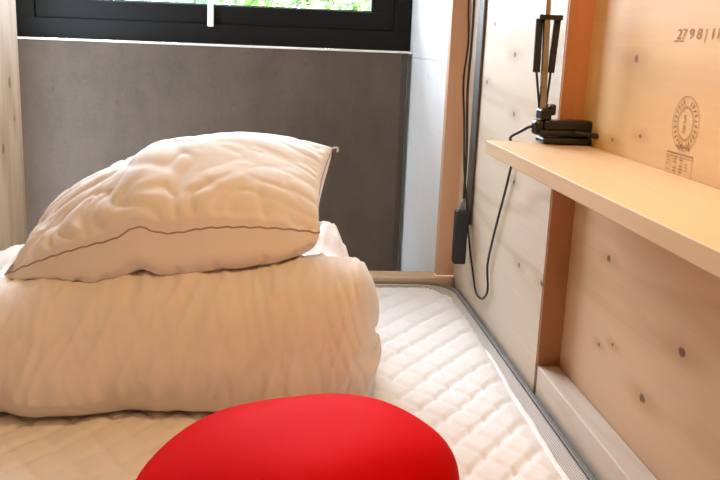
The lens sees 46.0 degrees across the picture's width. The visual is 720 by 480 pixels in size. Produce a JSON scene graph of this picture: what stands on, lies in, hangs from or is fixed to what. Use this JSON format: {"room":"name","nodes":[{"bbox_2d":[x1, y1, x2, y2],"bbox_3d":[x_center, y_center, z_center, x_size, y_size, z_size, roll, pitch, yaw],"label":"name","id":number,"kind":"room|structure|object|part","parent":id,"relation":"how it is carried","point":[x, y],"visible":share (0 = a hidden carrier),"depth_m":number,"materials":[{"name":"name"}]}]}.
{"room":"bedroom","nodes":[
{"label":"bedroom","id":0,"kind":"room"},
{"bbox_2d":[0,0,27,250],"bbox_3d":[-0.545,-0.061,0.081,0.050,1.960,3.290,1,13,-6],"label":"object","id":1,"kind":"structure","parent":0,"point":[13,218],"depth_m":1.65,"materials":[{"name":"brown wood"}]},
{"bbox_2d":[17,39,407,270],"bbox_3d":[-0.398,-0.056,2.347,1.007,0.939,0.150,1,13,-6],"label":"wall","id":2,"kind":"structure","parent":0,"point":[87,107],"depth_m":2.20,"materials":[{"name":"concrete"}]},
{"bbox_2d":[15,0,412,50],"bbox_3d":[-0.356,-0.993,2.135,1.017,0.974,0.082,1,13,-6],"label":"window","id":3,"kind":"structure","parent":2,"relation":"in","point":[387,24],"depth_m":2.21,"materials":[{"name":"black metal"}]},
{"bbox_3d":[-0.384,-0.647,2.177,0.016,0.192,0.011,1,13,-6],"label":"handle","id":4,"kind":"part","parent":3,"relation":"part of","materials":[{"name":"white plastic"}]},
{"bbox_3d":[-0.355,-0.990,2.141,0.925,0.866,0.045,1,13,-6],"label":"sash","id":5,"kind":"part","parent":3,"relation":"part of","materials":[{"name":"black metal"}]},
{"bbox_2d":[17,36,412,53],"bbox_3d":[-0.370,-0.504,2.196,1.018,0.006,0.064,1,13,-6],"label":"trim","id":6,"kind":"structure","parent":2,"relation":"on","point":[18,37],"depth_m":2.17,"materials":[{"name":"metal"}]},
{"bbox_2d":[397,0,719,479],"bbox_3d":[0.408,-0.156,0.545,0.202,2.010,4.050,1,13,-6],"label":"wall","id":7,"kind":"structure","parent":0,"point":[641,333],"depth_m":1.10,"materials":[{"name":"brown wood"}]},
{"bbox_2d":[434,0,470,275],"bbox_3d":[0.253,-0.648,1.706,0.118,1.488,0.024,1,13,-6],"label":"wooden post","id":8,"kind":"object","parent":7,"relation":"attached to","point":[458,23],"depth_m":1.79,"materials":[{"name":"brown wood"}]},
{"bbox_2d":[451,0,474,263],"bbox_3d":[0.216,-0.460,1.626,0.026,1.022,0.101,2,13,-3],"label":"cable","id":9,"kind":"object","parent":7,"relation":"attached to","point":[460,229],"visible":1,"depth_m":1.68,"materials":[{"name":"black plastic"}]},
{"bbox_3d":[0.226,-0.523,1.619,0.007,0.894,0.087,3,13,2],"label":"cord","id":10,"kind":"part","parent":9,"relation":"part of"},
{"bbox_2d":[462,0,469,170],"label":"cable","id":11,"kind":"object","parent":7,"relation":"attached to","point":[468,0],"depth_m":1.73,"materials":[{"name":"plastic"}]},
{"bbox_2d":[465,0,486,224],"bbox_3d":[0.240,-0.592,1.586,0.005,1.145,0.047,1,13,-6],"label":"cable cover","id":12,"kind":"object","parent":7,"relation":"attached to","point":[482,3],"visible":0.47,"depth_m":1.65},
{"bbox_2d":[467,166,511,299],"label":"cable","id":13,"kind":"object","parent":7,"relation":"attached to","point":[508,177],"depth_m":1.54,"materials":[{"name":"plastic"}]},
{"bbox_3d":[0.236,-0.341,1.426,0.045,0.960,0.602,2,13,-1],"label":"power cord","id":14,"kind":"part","parent":13,"relation":"part of","materials":[{"name":"black plastic"}]},
{"bbox_2d":[536,0,594,364],"bbox_3d":[0.310,-0.522,1.107,0.035,1.457,0.006,1,13,-6],"label":"wooden post","id":15,"kind":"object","parent":7,"relation":"attached to","point":[580,12],"depth_m":1.22,"materials":[{"name":"brown wood"}]},
{"bbox_2d":[485,140,719,278],"bbox_3d":[0.327,0.071,0.338,0.136,0.018,1.758,1,13,-6],"label":"wall shelf","id":16,"kind":"object","parent":7,"relation":"attached to","point":[679,215],"visible":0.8,"depth_m":0.80,"materials":[{"name":"beige wood"}]},
{"bbox_2d":[509,0,598,144],"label":"desk lamp","id":17,"kind":"object","parent":16,"relation":"on","point":[545,128],"depth_m":1.15,"materials":[{"name":"metal"}]},
{"bbox_3d":[0.252,-0.340,1.121,0.015,0.344,0.011,1,13,-6],"label":"arm","id":18,"kind":"part","parent":17,"relation":"part of","materials":[{"name":"metal"}]},
{"bbox_3d":[-0.116,0.844,0.703,1.180,0.050,4.000,1,13,-6],"label":"floor","id":19,"kind":"structure","parent":0,"visible":0},
{"bbox_2d":[369,271,656,479],"bbox_3d":[-0.105,0.598,0.543,0.938,0.501,2.800,1,13,-6],"label":"frame","id":20,"kind":"object","parent":19,"relation":"on","point":[603,451],"visible":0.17,"depth_m":1.11,"materials":[{"name":"beige wood"}]},
{"bbox_2d":[374,281,596,479],"bbox_3d":[-0.146,0.393,0.798,0.900,0.144,2.096,1,13,-6],"label":"mattress","id":21,"kind":"object","parent":20,"relation":"on","point":[564,453],"visible":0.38,"depth_m":1.28,"materials":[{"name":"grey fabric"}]},
{"bbox_2d":[0,287,569,479],"bbox_3d":[-0.134,0.335,0.797,0.862,0.026,2.058,1,13,-6],"label":"pad","id":22,"kind":"object","parent":21,"relation":"on","point":[433,366],"visible":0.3,"depth_m":1.15,"materials":[{"name":"fabric"}]},
{"bbox_2d":[0,221,380,417],"bbox_3d":[-0.311,0.082,1.366,0.664,0.199,0.594,1,13,-6],"label":"duvet","id":23,"kind":"object","parent":22,"relation":"on","point":[304,324],"visible":0.65,"depth_m":1.12,"materials":[{"name":"fabric"}]},
{"bbox_2d":[4,132,338,282],"bbox_3d":[-0.275,-0.062,1.321,0.492,0.205,0.365,1,13,-6],"label":"pillow","id":24,"kind":"object","parent":23,"relation":"on","point":[227,200],"visible":1,"depth_m":1.19,"materials":[{"name":"fabric"}]},
{"bbox_2d":[136,393,458,479],"bbox_3d":[-0.062,0.241,0.830,0.317,0.149,0.300,1,13,-6],"label":"cushion","id":25,"kind":"object","parent":22,"relation":"on","point":[331,436],"visible":1,"depth_m":0.79,"materials":[{"name":"red fabric"}]},
{"label":"outside","id":26,"kind":"structure","parent":0,"visible":0},
{"bbox_3d":[-0.763,-0.055,7.425,12.000,0.100,9.440,1,13,-6],"label":"ground","id":27,"kind":"structure","parent":26,"visible":0},
{"bbox_2d":[76,0,242,44],"bbox_3d":[-1.370,-1.132,6.207,1.724,2.507,1.092,1,13,-6],"label":"shrub","id":28,"kind":"object","parent":27,"relation":"on","point":[177,1],"visible":0.02,"depth_m":5.87,"materials":[{"name":"green plant"}]},
{"bbox_2d":[214,0,369,49],"bbox_3d":[-0.088,-0.820,4.956,1.616,2.562,1.036,1,13,-6],"label":"shrub","id":29,"kind":"object","parent":27,"relation":"on","point":[362,5],"visible":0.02,"depth_m":4.63,"materials":[{"name":"green plant"}]}
]}

